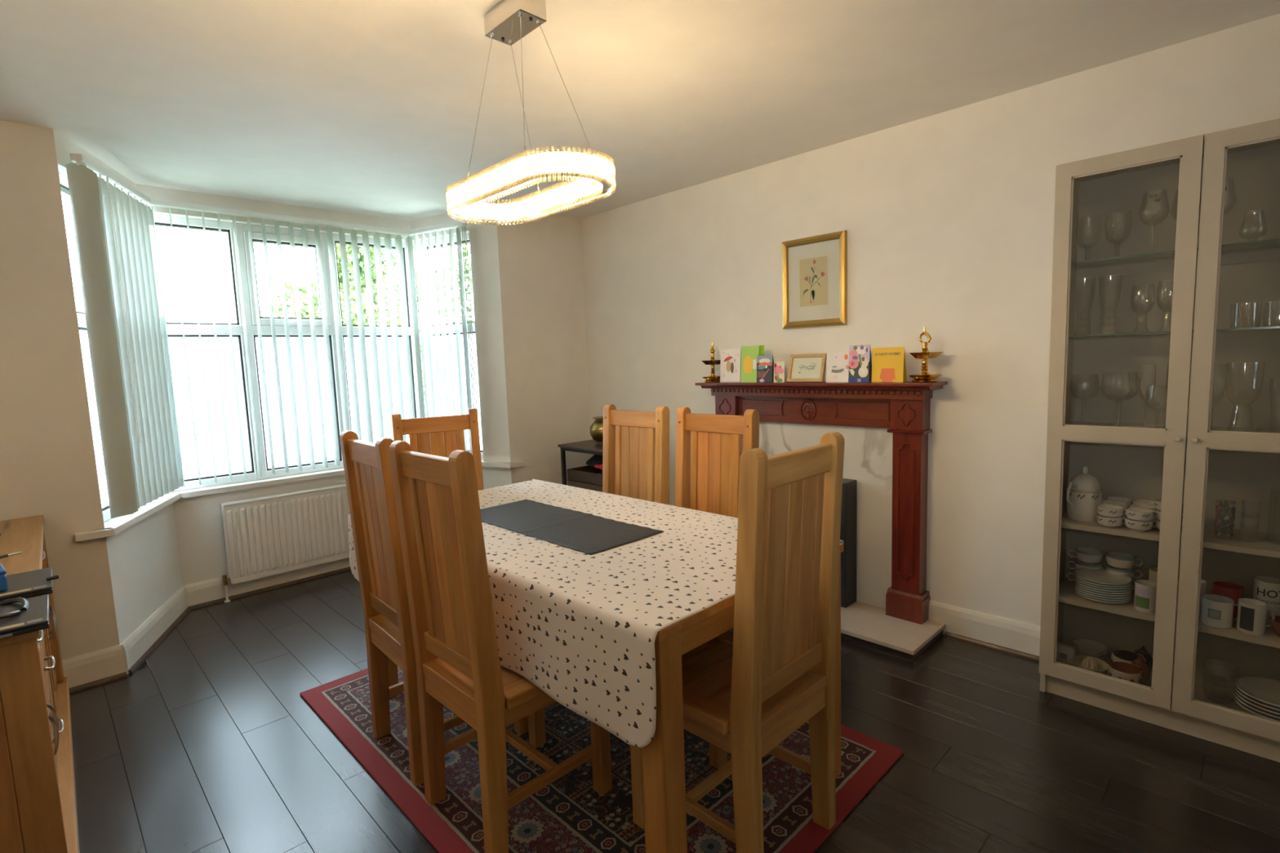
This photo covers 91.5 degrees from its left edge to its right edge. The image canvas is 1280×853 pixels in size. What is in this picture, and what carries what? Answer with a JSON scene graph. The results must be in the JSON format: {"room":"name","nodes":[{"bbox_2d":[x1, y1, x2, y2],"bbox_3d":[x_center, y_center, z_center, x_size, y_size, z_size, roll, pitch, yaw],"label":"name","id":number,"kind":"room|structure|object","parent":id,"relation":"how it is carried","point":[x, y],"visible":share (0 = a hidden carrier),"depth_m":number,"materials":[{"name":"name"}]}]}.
{"room":"dining room","nodes":[
{"label":"dining room","id":0,"kind":"room"},
{"bbox_2d":[0,120,119,660],"bbox_3d":[-2.753,-0.024,2.592,0.690,2.424,0.200,-8,8,-44],"label":"wall","id":1,"kind":"structure","parent":0,"point":[48,468],"depth_m":2.65,"materials":[{"name":"beige paint"}]},
{"bbox_2d":[58,173,111,522],"bbox_3d":[-2.672,-0.362,3.110,0.066,1.590,0.868,-4,6,-20],"label":"window","id":2,"kind":"structure","parent":1,"relation":"in","point":[63,179],"depth_m":2.95,"materials":[{"name":"white plastic"}]},
{"bbox_2d":[66,153,183,518],"bbox_3d":[-2.535,-0.416,3.135,0.067,1.603,0.817,-4,6,-20],"label":"vertical blind","id":3,"kind":"object","parent":2,"relation":"attached to","point":[113,227],"visible":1,"depth_m":3.00,"materials":[{"name":"fabric"}]},
{"bbox_2d":[62,644,124,688],"bbox_3d":[-2.634,1.114,2.636,0.696,0.145,0.020,-8,8,-44],"label":"baseboard","id":4,"kind":"structure","parent":1,"relation":"attached to","point":[87,668],"depth_m":2.80,"materials":[{"name":"white paint"}]},
{"bbox_2d":[68,671,127,693],"bbox_3d":[-2.617,1.177,2.632,0.700,0.018,0.016,-8,8,-44],"label":"trim","id":5,"kind":"structure","parent":1,"relation":"attached to","point":[122,675],"depth_m":2.80,"materials":[{"name":"brown wood"}]},
{"bbox_2d":[106,502,182,644],"bbox_3d":[-2.615,0.789,3.223,0.140,0.665,0.838,-4,6,-20],"label":"wall","id":6,"kind":"structure","parent":0,"point":[144,557],"depth_m":3.17,"materials":[{"name":"paint"}]},
{"bbox_2d":[120,585,188,674],"bbox_3d":[-2.531,1.042,3.277,0.020,0.145,0.838,-4,6,-20],"label":"baseboard","id":7,"kind":"structure","parent":6,"relation":"attached to","point":[145,635],"depth_m":3.19,"materials":[{"name":"white paint"}]},
{"bbox_2d":[128,606,191,673],"bbox_3d":[-2.511,1.104,3.290,0.016,0.018,0.838,-4,6,-20],"label":"trim","id":8,"kind":"structure","parent":6,"relation":"attached to","point":[163,636],"depth_m":3.20,"materials":[{"name":"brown wood"}]},
{"bbox_2d":[173,474,346,585],"bbox_3d":[-2.189,0.667,4.228,1.670,0.665,0.140,-8,8,-44],"label":"wall","id":9,"kind":"structure","parent":0,"point":[198,520],"depth_m":3.73,"materials":[{"name":"paint"}]},
{"bbox_2d":[184,557,350,606],"bbox_3d":[-2.124,0.929,4.198,1.550,0.145,0.020,-8,8,-44],"label":"baseboard","id":10,"kind":"structure","parent":9,"relation":"attached to","point":[211,589],"depth_m":3.88,"materials":[{"name":"white paint"}]},
{"bbox_2d":[189,566,351,609],"bbox_3d":[-2.109,0.993,4.192,1.550,0.018,0.016,-8,8,-44],"label":"trim","id":11,"kind":"structure","parent":9,"relation":"attached to","point":[214,602],"depth_m":3.95,"materials":[{"name":"brown wood"}]},
{"bbox_2d":[221,483,350,602],"bbox_3d":[-2.091,0.705,4.143,1.197,0.600,0.068,-8,8,-44],"label":"radiator","id":12,"kind":"object","parent":9,"relation":"attached to","point":[264,536],"visible":0.7,"depth_m":3.94,"materials":[{"name":"metal"}]},
{"bbox_2d":[221,483,346,506],"bbox_3d":[-2.087,0.411,4.127,1.154,0.012,0.066,-8,8,-44],"label":"grille","id":13,"kind":"object","parent":12,"relation":"attached to","point":[284,496],"depth_m":3.95,"materials":[{"name":"metal"}]},
{"bbox_2d":[75,458,523,542],"bbox_3d":[-1.953,0.348,3.863,2.383,0.030,0.937,-8,8,-44],"label":"windowsill","id":14,"kind":"structure","parent":9,"relation":"on","point":[113,526],"depth_m":3.65,"materials":[{"name":"white paint"}]},
{"bbox_2d":[53,128,497,243],"bbox_3d":[-2.036,-1.319,3.715,2.440,0.139,0.922,-8,8,-44],"label":"wall","id":15,"kind":"structure","parent":0,"point":[152,192],"depth_m":3.84,"materials":[{"name":"paint"}]},
{"bbox_2d":[153,213,417,492],"bbox_3d":[-2.227,-0.483,4.102,1.620,1.590,0.098,-8,8,-44],"label":"window","id":16,"kind":"structure","parent":15,"relation":"in","point":[175,333],"depth_m":3.93,"materials":[{"name":"glass"}]},
{"bbox_2d":[146,198,425,486],"bbox_3d":[-2.144,-0.523,4.011,1.480,1.603,0.089,-8,8,-44],"label":"vertical blind","id":17,"kind":"object","parent":16,"relation":"attached to","point":[156,202],"visible":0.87,"depth_m":4.09,"materials":[{"name":"fabric"}]},
{"bbox_2d":[469,226,511,488],"bbox_3d":[-1.226,-0.213,4.514,0.800,2.285,0.160,1,7,28],"label":"wall","id":18,"kind":"structure","parent":0,"point":[484,254],"depth_m":4.28,"materials":[{"name":"paint"}]},
{"bbox_2d":[413,232,483,459],"bbox_3d":[-1.359,-0.561,4.544,0.584,1.590,0.066,1,7,28],"label":"window","id":19,"kind":"structure","parent":18,"relation":"in","point":[467,234],"depth_m":4.54,"materials":[{"name":"white plastic"}]},
{"bbox_2d":[407,220,477,451],"bbox_3d":[-1.375,-0.591,4.392,0.571,1.603,0.082,1,7,28],"label":"vertical blind","id":20,"kind":"object","parent":19,"relation":"attached to","point":[461,224],"visible":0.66,"depth_m":4.37,"materials":[{"name":"fabric"}]},
{"bbox_2d":[496,213,591,485],"bbox_3d":[-0.726,-0.307,4.572,0.722,2.424,0.200,-8,8,-44],"label":"wall","id":21,"kind":"structure","parent":0,"point":[540,264],"depth_m":4.45,"materials":[{"name":"paint"}]},
{"bbox_2d":[0,0,1279,220],"bbox_3d":[-0.260,-1.320,1.914,3.854,0.120,6.020,-8,8,-44],"label":"ceiling","id":22,"kind":"structure","parent":0,"point":[363,107],"depth_m":2.32,"materials":[{"name":"paint"}]},
{"bbox_2d":[445,0,615,223],"bbox_3d":[-0.356,-0.964,1.876,0.298,0.572,0.660,-8,8,-44],"label":"pendant light","id":23,"kind":"object","parent":22,"relation":"hanging from","point":[508,21],"visible":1,"depth_m":1.84,"materials":[{"name":"silver metal"}]},
{"bbox_2d":[69,569,1279,852],"bbox_3d":[-0.164,1.199,2.175,3.854,0.100,6.000,-8,8,-44],"label":"floor","id":24,"kind":"structure","parent":0,"point":[212,744],"depth_m":2.12,"materials":[{"name":"laminate"}]},
{"bbox_2d":[0,515,79,852],"bbox_3d":[-2.113,0.839,1.947,0.440,0.800,1.675,-8,8,-43],"label":"sideboard","id":25,"kind":"object","parent":24,"relation":"on","point":[38,814],"visible":0.8,"depth_m":1.47,"materials":[{"name":"brown wood"}]},
{"bbox_2d":[0,594,49,639],"bbox_3d":[-1.563,0.465,1.403,0.340,0.019,0.246,-8,8,-43],"label":"laptop","id":26,"kind":"object","parent":25,"relation":"on","point":[36,617],"visible":1,"depth_m":1.45,"materials":[{"name":"black plastic"}]},
{"bbox_2d":[0,597,28,619],"bbox_3d":[-1.536,0.440,1.484,0.116,0.020,0.162,-8,8,-44],"label":"headphone cable","id":27,"kind":"object","parent":26,"relation":"on","point":[24,602],"visible":1,"depth_m":1.51,"materials":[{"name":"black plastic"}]},
{"bbox_2d":[0,567,53,601],"bbox_3d":[-1.777,0.447,1.637,0.340,0.019,0.246,-8,8,-43],"label":"laptop","id":28,"kind":"object","parent":25,"relation":"on","point":[28,584],"visible":0.87,"depth_m":1.69,"materials":[{"name":"black plastic"}]},
{"bbox_2d":[557,439,603,485],"bbox_3d":[-0.204,0.519,4.317,0.410,0.800,0.600,-8,8,-44],"label":"rack","id":29,"kind":"object","parent":24,"relation":"on","point":[588,446],"visible":0.16,"depth_m":4.30,"materials":[{"name":"wood"}]},
{"bbox_2d":[567,465,602,492],"bbox_3d":[-0.212,0.373,4.298,0.322,0.154,0.520,-8,8,-44],"label":"crate","id":30,"kind":"object","parent":29,"relation":"on","point":[587,477],"visible":0.36,"depth_m":4.27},
{"bbox_2d":[589,416,603,446],"bbox_3d":[-0.257,0.033,4.215,0.170,0.191,0.170,-8,8,-44],"label":"brass pot","id":31,"kind":"object","parent":29,"relation":"on","point":[596,429],"visible":0.52,"depth_m":4.16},
{"bbox_2d":[299,666,903,852],"bbox_3d":[-0.274,1.124,2.389,1.310,0.010,2.020,-8,8,-44],"label":"patterned rug","id":32,"kind":"object","parent":24,"relation":"on","point":[566,815],"visible":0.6,"depth_m":1.99,"materials":[{"name":"fabric"}]},
{"bbox_2d":[339,430,528,786],"bbox_3d":[-0.722,0.572,2.259,0.491,1.145,0.428,-7,8,-41],"label":"dining chair","id":33,"kind":"object","parent":32,"relation":"on","point":[367,468],"visible":0.52,"depth_m":2.11,"materials":[{"name":"brown wood"}]},
{"bbox_2d":[390,408,484,490],"bbox_3d":[-0.862,0.510,2.892,0.428,1.145,0.491,-6,7,-30],"label":"dining chair","id":34,"kind":"object","parent":32,"relation":"on","point":[440,436],"visible":0.26,"depth_m":3.03,"materials":[{"name":"brown wood"}]},
{"bbox_2d":[389,440,612,852],"bbox_3d":[-0.403,0.598,1.913,0.491,1.145,0.428,-8,8,-44],"label":"dining chair","id":35,"kind":"object","parent":32,"relation":"on","point":[459,668],"visible":0.71,"depth_m":1.74,"materials":[{"name":"brown wood"}]},
{"bbox_2d":[387,542,843,852],"bbox_3d":[-0.253,0.743,2.305,0.833,0.765,1.724,-8,8,-44],"label":"dining table","id":36,"kind":"object","parent":32,"relation":"on","point":[664,757],"visible":0.17,"depth_m":1.44,"materials":[{"name":"brown wood"}]},
{"bbox_2d":[347,479,844,747],"bbox_3d":[-0.258,0.498,2.335,0.985,0.290,1.809,-8,8,-44],"label":"tablecloth","id":37,"kind":"object","parent":36,"relation":"on","point":[582,628],"visible":0.67,"depth_m":1.69,"materials":[{"name":"fabric"}]},
{"bbox_2d":[480,499,663,555],"bbox_3d":[-0.322,0.355,2.312,0.330,0.005,0.822,-8,8,-44],"label":"table runner","id":38,"kind":"object","parent":37,"relation":"on","point":[589,534],"visible":0.95,"depth_m":2.24,"materials":[{"name":"grey fabric"}]},
{"bbox_2d":[602,404,669,504],"bbox_3d":[-0.160,0.489,2.856,0.491,1.145,0.428,-8,8,-44],"label":"dining chair","id":39,"kind":"object","parent":32,"relation":"on","point":[636,462],"visible":0.23,"depth_m":2.95,"materials":[{"name":"brown wood"}]},
{"bbox_2d":[675,406,759,517],"bbox_3d":[0.181,0.514,2.511,0.491,1.145,0.428,-8,8,-44],"label":"dining chair","id":40,"kind":"object","parent":32,"relation":"on","point":[707,476],"visible":0.41,"depth_m":2.62,"materials":[{"name":"brown wood"}]},
{"bbox_2d":[630,431,844,852],"bbox_3d":[0.254,0.591,1.762,0.428,1.145,0.491,-8,8,-44],"label":"dining chair","id":41,"kind":"object","parent":32,"relation":"on","point":[746,690],"visible":0.84,"depth_m":1.60,"materials":[{"name":"brown wood"}]},
{"bbox_2d":[840,601,945,659],"bbox_3d":[0.849,0.957,3.375,0.394,0.055,1.410,-8,8,-44],"label":"hearth","id":42,"kind":"object","parent":24,"relation":"on","point":[864,624],"visible":0.46,"depth_m":2.95,"materials":[{"name":"beige stone"}]},
{"bbox_2d":[742,421,892,608],"bbox_3d":[0.961,0.444,3.449,0.031,0.940,0.946,-8,8,-44],"label":"panel","id":43,"kind":"object","parent":42,"relation":"on","point":[868,451],"visible":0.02,"depth_m":3.21,"materials":[{"name":"white stone"}]},
{"bbox_2d":[694,381,947,624],"bbox_3d":[0.901,0.342,3.382,0.187,1.163,1.380,-8,8,-44],"label":"mantelpiece","id":44,"kind":"object","parent":42,"relation":"on","point":[904,408],"visible":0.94,"depth_m":3.04,"materials":[{"name":"brown wood"}]},
{"bbox_2d":[702,341,720,382],"bbox_3d":[0.441,-0.390,3.744,0.130,0.245,0.135,-8,8,-44],"label":"oil lamp","id":45,"kind":"object","parent":44,"relation":"on","point":[713,378],"visible":0.94,"depth_m":3.72,"materials":[{"name":"gold metal"}]},
{"bbox_2d":[720,348,741,382],"bbox_3d":[0.539,-0.355,3.645,0.046,0.190,0.146,-8,8,-44],"label":"card","id":46,"kind":"object","parent":44,"relation":"on","point":[731,359],"visible":0.98,"depth_m":3.63,"materials":[{"name":"white"}]},
{"bbox_2d":[722,351,738,376],"bbox_3d":[0.526,-0.360,3.631,0.009,0.146,0.118,-8,8,-44],"label":"print","id":47,"kind":"object","parent":46,"relation":"attached to","point":[730,359],"depth_m":3.63,"materials":[{"name":"white"}]},
{"bbox_2d":[740,345,764,382],"bbox_3d":[0.647,-0.355,3.534,0.046,0.205,0.156,-8,8,-44],"label":"card","id":48,"kind":"object","parent":44,"relation":"on","point":[748,353],"visible":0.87,"depth_m":3.53,"materials":[{"name":"green"}]},
{"bbox_2d":[756,355,773,382],"bbox_3d":[0.700,-0.319,3.449,0.046,0.148,0.102,-8,8,-44],"label":"card","id":49,"kind":"object","parent":44,"relation":"on","point":[765,364],"visible":1,"depth_m":3.43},
{"bbox_2d":[773,361,787,382],"bbox_3d":[0.768,-0.298,3.396,0.046,0.112,0.068,-8,8,-44],"label":"card","id":50,"kind":"object","parent":44,"relation":"on","point":[780,375],"visible":0.98,"depth_m":3.38,"materials":[{"name":"beige"}]},
{"bbox_2d":[786,353,826,382],"bbox_3d":[0.883,-0.309,3.290,0.070,0.148,0.210,-8,8,-44],"label":"photo frame","id":51,"kind":"object","parent":44,"relation":"on","point":[802,367],"visible":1,"depth_m":3.28,"materials":[{"name":"brown wood"}]},
{"bbox_2d":[694,381,947,386],"bbox_3d":[0.881,-0.229,3.322,0.187,0.015,1.380,-8,8,-44],"label":"mantel shelf","id":52,"kind":"object","parent":44,"relation":"attached to","point":[908,384],"depth_m":3.16,"materials":[{"name":"brown wood"}]},
{"bbox_2d":[826,351,848,382],"bbox_3d":[1.016,-0.301,3.163,0.046,0.150,0.134,-8,8,-44],"label":"card","id":53,"kind":"object","parent":44,"relation":"on","point":[837,363],"visible":0.97,"depth_m":3.15,"materials":[{"name":"white"}]},
{"bbox_2d":[831,354,848,378],"bbox_3d":[1.010,-0.302,3.143,0.007,0.121,0.094,-8,8,-44],"label":"print","id":54,"kind":"object","parent":53,"relation":"attached to","point":[840,362],"depth_m":3.14,"materials":[{"name":"white"}]},
{"bbox_2d":[848,344,871,382],"bbox_3d":[1.089,-0.310,3.073,0.047,0.182,0.107,-8,8,-44],"label":"card","id":55,"kind":"object","parent":44,"relation":"on","point":[860,356],"visible":0.98,"depth_m":3.06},
{"bbox_2d":[871,346,906,382],"bbox_3d":[1.193,-0.295,2.983,0.046,0.165,0.154,-8,8,-44],"label":"card","id":56,"kind":"object","parent":44,"relation":"on","point":[888,364],"visible":1,"depth_m":2.97,"materials":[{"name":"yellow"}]},
{"bbox_2d":[909,326,942,382],"bbox_3d":[1.311,-0.332,2.862,0.142,0.255,0.148,-8,8,-44],"label":"oil lamp","id":57,"kind":"object","parent":44,"relation":"on","point":[924,376],"visible":1,"depth_m":2.84,"materials":[{"name":"gold metal"}]},
{"bbox_2d":[840,478,857,608],"bbox_3d":[0.909,0.594,3.408,0.127,0.655,0.524,-8,8,-44],"label":"fire","id":58,"kind":"object","parent":42,"relation":"on","point":[849,493],"visible":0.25,"depth_m":3.21,"materials":[{"name":"black metal"}]},
{"bbox_2d":[1039,118,1279,762],"bbox_3d":[1.921,0.059,2.175,0.316,2.018,0.796,-8,8,-44],"label":"display cabinet","id":59,"kind":"object","parent":24,"relation":"on","point":[1211,269],"visible":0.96,"depth_m":2.21,"materials":[{"name":"beige wood"}]},
{"bbox_2d":[1056,641,1075,664],"bbox_3d":[1.709,0.912,2.508,0.025,0.066,0.068,-6,7,-34],"label":"box","id":60,"kind":"object","parent":59,"relation":"on","point":[1064,652],"visible":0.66,"depth_m":2.50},
{"bbox_2d":[1066,570,1075,581],"bbox_3d":[1.796,0.616,2.507,0.103,0.052,0.092,-3,6,-8],"label":"cup","id":61,"kind":"object","parent":59,"relation":"on","point":[1074,571],"visible":0.14,"depth_m":2.53,"materials":[{"name":"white ceramic"}]},
{"bbox_2d":[1066,559,1102,569],"bbox_3d":[1.795,0.569,2.502,0.103,0.052,0.092,-3,6,-8],"label":"cup","id":62,"kind":"object","parent":61,"relation":"on","point":[1078,564],"visible":0.45,"depth_m":2.49,"materials":[{"name":"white ceramic"}]},
{"bbox_2d":[1066,546,1102,564],"bbox_3d":[1.793,0.521,2.497,0.103,0.052,0.092,-3,6,-8],"label":"cup","id":63,"kind":"object","parent":62,"relation":"on","point":[1086,555],"visible":1,"depth_m":2.48,"materials":[{"name":"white ceramic"}]},
{"bbox_2d":[1066,466,1103,521],"bbox_3d":[1.717,0.256,2.415,0.183,0.206,0.118,-2,6,-2],"label":"teapot","id":64,"kind":"object","parent":59,"relation":"on","point":[1084,492],"visible":0.98,"depth_m":2.38,"materials":[{"name":"ceramic"}]},
{"bbox_2d":[1071,655,1108,673],"bbox_3d":[1.755,0.924,2.431,0.124,0.056,0.124,-2,6,1],"label":"lemon squeezer","id":65,"kind":"object","parent":59,"relation":"on","point":[1095,664],"visible":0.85,"depth_m":2.42,"materials":[{"name":"beige ceramic"}]},
{"bbox_2d":[1073,646,1107,659],"bbox_3d":[1.819,0.925,2.520,0.111,0.031,0.111,-4,7,-22],"label":"bowl","id":66,"kind":"object","parent":59,"relation":"on","point":[1076,651],"visible":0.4,"depth_m":2.49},
{"bbox_2d":[1072,644,1107,657],"bbox_3d":[1.819,0.911,2.518,0.111,0.031,0.111,-4,7,-22],"label":"bowl","id":67,"kind":"object","parent":66,"relation":"on","point":[1074,646],"visible":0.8,"depth_m":2.48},
{"bbox_2d":[1072,639,1107,654],"bbox_3d":[1.818,0.898,2.517,0.111,0.031,0.111,-4,7,-22],"label":"bowl","id":68,"kind":"object","parent":67,"relation":"on","point":[1089,646],"visible":0.97,"depth_m":2.53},
{"bbox_2d":[1074,589,1130,603],"bbox_3d":[1.774,0.648,2.393,0.176,0.015,0.176,-8,8,-44],"label":"plate","id":69,"kind":"object","parent":59,"relation":"on","point":[1075,591],"visible":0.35,"depth_m":2.33,"materials":[{"name":"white ceramic"}]},
{"bbox_2d":[1074,586,1130,600],"bbox_3d":[1.773,0.639,2.392,0.176,0.015,0.176,-8,8,-44],"label":"plate","id":70,"kind":"object","parent":69,"relation":"on","point":[1076,589],"visible":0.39,"depth_m":2.33,"materials":[{"name":"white ceramic"}]},
{"bbox_2d":[1074,584,1131,599],"bbox_3d":[1.773,0.630,2.391,0.176,0.015,0.176,-8,8,-44],"label":"plate","id":71,"kind":"object","parent":70,"relation":"on","point":[1077,588],"visible":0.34,"depth_m":2.33,"materials":[{"name":"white ceramic"}]},
{"bbox_2d":[1074,582,1131,596],"bbox_3d":[1.773,0.622,2.390,0.176,0.015,0.176,-8,8,-44],"label":"plate","id":72,"kind":"object","parent":71,"relation":"on","point":[1076,585],"visible":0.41,"depth_m":2.33,"materials":[{"name":"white ceramic"}]},
{"bbox_2d":[1074,579,1131,594],"bbox_3d":[1.772,0.613,2.389,0.176,0.015,0.176,-8,8,-44],"label":"plate","id":73,"kind":"object","parent":72,"relation":"on","point":[1076,583],"visible":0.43,"depth_m":2.33,"materials":[{"name":"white ceramic"}]},
{"bbox_2d":[1074,577,1131,591],"bbox_3d":[1.772,0.604,2.388,0.176,0.015,0.176,-8,8,-44],"label":"plate","id":74,"kind":"object","parent":73,"relation":"on","point":[1076,580],"visible":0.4,"depth_m":2.33,"materials":[{"name":"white ceramic"}]},
{"bbox_2d":[1074,576,1131,589],"bbox_3d":[1.772,0.595,2.387,0.176,0.015,0.176,-8,8,-44],"label":"plate","id":75,"kind":"object","parent":74,"relation":"on","point":[1077,579],"visible":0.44,"depth_m":2.33,"materials":[{"name":"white ceramic"}]},
{"bbox_2d":[1074,573,1131,587],"bbox_3d":[1.771,0.587,2.386,0.176,0.015,0.176,-8,8,-44],"label":"plate","id":76,"kind":"object","parent":75,"relation":"on","point":[1077,577],"visible":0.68,"depth_m":2.33,"materials":[{"name":"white ceramic"}]},
{"bbox_2d":[1075,568,1131,585],"bbox_3d":[1.771,0.578,2.385,0.176,0.015,0.176,-8,8,-44],"label":"plate","id":77,"kind":"object","parent":76,"relation":"on","point":[1100,575],"visible":1,"depth_m":2.39,"materials":[{"name":"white ceramic"}]},
{"bbox_2d":[1096,513,1129,528],"bbox_3d":[1.742,0.350,2.303,0.082,0.040,0.093,-5,7,-26],"label":"teacup","id":78,"kind":"object","parent":59,"relation":"on","point":[1105,522],"visible":0.87,"depth_m":2.28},
{"bbox_2d":[1097,504,1130,518],"bbox_3d":[1.744,0.317,2.302,0.082,0.040,0.093,-5,7,-26],"label":"teacup","id":79,"kind":"object","parent":78,"relation":"on","point":[1111,511],"visible":0.96,"depth_m":2.29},
{"bbox_2d":[1107,656,1150,684],"bbox_3d":[1.819,0.908,2.332,0.115,0.105,0.105,-4,7,-21],"label":"bowl","id":80,"kind":"object","parent":59,"relation":"on","point":[1122,670],"visible":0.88,"depth_m":2.31,"materials":[{"name":"beige ceramic"}]},
{"bbox_2d":[1111,645,1152,671],"bbox_3d":[1.898,0.896,2.417,0.114,0.105,0.107,-3,6,-12],"label":"bowl","id":81,"kind":"object","parent":59,"relation":"on","point":[1119,655],"visible":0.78,"depth_m":2.41,"materials":[{"name":"beige ceramic"}]},
{"bbox_2d":[1130,579,1134,591],"bbox_3d":[1.878,0.621,2.437,0.103,0.052,0.092,-3,6,-13],"label":"cup","id":82,"kind":"object","parent":59,"relation":"on","point":[1132,580],"visible":0.1,"depth_m":2.40,"materials":[{"name":"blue ceramic"}]},
{"bbox_2d":[1105,564,1142,579],"bbox_3d":[1.877,0.573,2.432,0.103,0.052,0.092,-3,6,-13],"label":"cup","id":83,"kind":"object","parent":82,"relation":"on","point":[1130,572],"visible":0.58,"depth_m":2.40,"materials":[{"name":"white ceramic"}]},
{"bbox_2d":[1105,551,1143,569],"bbox_3d":[1.875,0.525,2.427,0.103,0.052,0.092,-3,6,-13],"label":"cup","id":84,"kind":"object","parent":83,"relation":"on","point":[1117,560],"visible":1,"depth_m":2.40,"materials":[{"name":"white ceramic"}]},
{"bbox_2d":[1124,516,1155,531],"bbox_3d":[1.802,0.354,2.244,0.082,0.040,0.093,-7,8,-41],"label":"teacup","id":85,"kind":"object","parent":59,"relation":"on","point":[1133,525],"visible":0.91,"depth_m":2.22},
{"bbox_2d":[1124,507,1155,522],"bbox_3d":[1.804,0.321,2.243,0.082,0.040,0.093,-7,8,-41],"label":"teacup","id":86,"kind":"object","parent":85,"relation":"on","point":[1137,514],"visible":1,"depth_m":2.23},
{"bbox_2d":[1133,579,1156,613],"bbox_3d":[1.848,0.616,2.266,0.087,0.100,0.069,-4,6,-16],"label":"mug","id":87,"kind":"object","parent":59,"relation":"on","point":[1145,591],"visible":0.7,"depth_m":2.24,"materials":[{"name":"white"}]},
{"bbox_2d":[1058,577,1279,648],"bbox_3d":[1.957,0.674,2.255,0.257,0.020,0.759,-8,8,-44],"label":"shelf","id":88,"kind":"object","parent":59,"relation":"attached to","point":[1067,594],"depth_m":2.25,"materials":[{"name":"beige wood"}]},
{"bbox_2d":[1061,509,1279,558],"bbox_3d":[1.947,0.382,2.224,0.257,0.020,0.759,-8,8,-44],"label":"shelf","id":89,"kind":"object","parent":59,"relation":"attached to","point":[1255,540],"depth_m":2.16,"materials":[{"name":"beige wood"}]},
{"bbox_2d":[1065,421,1279,439],"bbox_3d":[1.934,0.020,2.186,0.257,0.020,0.759,-8,8,-44],"label":"shelf","id":90,"kind":"object","parent":59,"relation":"attached to","point":[1243,427],"depth_m":2.22,"materials":[{"name":"beige wood"}]},
{"bbox_2d":[1068,328,1279,337],"bbox_3d":[1.925,-0.329,2.152,0.247,0.006,0.758,-8,8,-44],"label":"glass shelf","id":91,"kind":"object","parent":59,"relation":"attached to","point":[1142,332],"depth_m":2.29,"materials":[{"name":"glass"}]},
{"bbox_2d":[1200,594,1237,628],"bbox_3d":[1.981,0.631,2.132,0.100,0.090,0.080,-4,6,-15],"label":"mug","id":92,"kind":"object","parent":59,"relation":"on","point":[1217,611],"visible":0.93,"depth_m":2.11,"materials":[{"name":"grey"}]},
{"bbox_2d":[1214,500,1236,537],"bbox_3d":[1.990,0.317,2.121,0.051,0.128,0.051,-8,8,-44],"label":"drinking glass","id":93,"kind":"object","parent":59,"relation":"on","point":[1225,504],"visible":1,"depth_m":2.11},
{"bbox_2d":[1212,581,1244,617],"bbox_3d":[2.068,0.611,2.183,0.099,0.112,0.080,0,6,18],"label":"mug","id":94,"kind":"object","parent":59,"relation":"on","point":[1233,591],"visible":0.48,"depth_m":2.16,"materials":[{"name":"red ceramic"}]},
{"bbox_2d":[1236,598,1275,635],"bbox_3d":[2.038,0.630,2.070,0.087,0.100,0.069,-3,6,-11],"label":"mug","id":95,"kind":"object","parent":59,"relation":"on","point":[1251,615],"visible":1,"depth_m":2.05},
{"bbox_2d":[1239,605,1254,631],"bbox_3d":[2.000,0.633,2.054,0.005,0.076,0.035,-5,7,-24],"label":"print","id":96,"kind":"object","parent":95,"relation":"attached to","point":[1246,613],"depth_m":2.05},
{"bbox_2d":[1235,676,1279,707],"bbox_3d":[2.143,0.907,2.092,0.210,0.030,0.210,-8,8,-44],"label":"plate","id":97,"kind":"object","parent":59,"relation":"in","point":[1267,691],"visible":1,"depth_m":2.15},
{"bbox_2d":[1252,575,1279,624],"bbox_3d":[2.152,0.595,2.127,0.096,0.150,0.078,-3,6,-8],"label":"mug","id":98,"kind":"object","parent":59,"relation":"on","point":[1266,589],"visible":0.71,"depth_m":2.10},
{"bbox_2d":[580,13,1279,626],"bbox_3d":[1.365,-0.221,3.072,0.150,2.424,5.275,-8,8,-44],"label":"wall","id":99,"kind":"structure","parent":0,"point":[948,217],"depth_m":2.89,"materials":[{"name":"paint"}]},
{"bbox_2d":[782,230,847,328],"bbox_3d":[0.921,-0.770,3.319,0.026,0.474,0.374,-8,8,-44],"label":"framed picture","id":100,"kind":"object","parent":99,"relation":"attached to","point":[815,268],"visible":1,"depth_m":3.31,"materials":[{"name":"gold metal"}]},
{"bbox_2d":[928,600,1040,656],"bbox_3d":[1.362,0.921,3.115,0.020,0.145,4.925,-8,8,-44],"label":"baseboard","id":101,"kind":"structure","parent":99,"relation":"attached to","point":[999,631],"depth_m":2.86,"materials":[{"name":"white paint"}]},
{"bbox_2d":[944,631,1039,662],"bbox_3d":[2.272,1.053,2.176,0.016,0.018,2.300,-8,8,-44],"label":"trim","id":102,"kind":"structure","parent":99,"relation":"attached to","point":[1015,652],"depth_m":2.84,"materials":[{"name":"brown wood"}]},
{"label":"outside","id":103,"kind":"structure","parent":0,"visible":0},
{"bbox_3d":[-15.584,-0.887,30.207,60.000,0.200,55.100,-8,8,-44],"label":"floor","id":104,"kind":"structure","parent":103,"visible":0},
{"bbox_2d":[259,277,343,320],"bbox_3d":[-8.832,-1.688,16.528,2.998,4.425,2.413,-8,8,-44],"label":"tree","id":105,"kind":"object","parent":104,"relation":"on","point":[290,288],"visible":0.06,"depth_m":16.06,"materials":[{"name":"green plant"}]},
{"bbox_2d":[281,243,474,416],"bbox_3d":[-5.542,-2.062,14.639,3.197,5.335,5.424,2,8,36],"label":"tree","id":106,"kind":"object","parent":104,"relation":"on","point":[290,302],"visible":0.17,"depth_m":13.42,"materials":[{"name":"green plant"}]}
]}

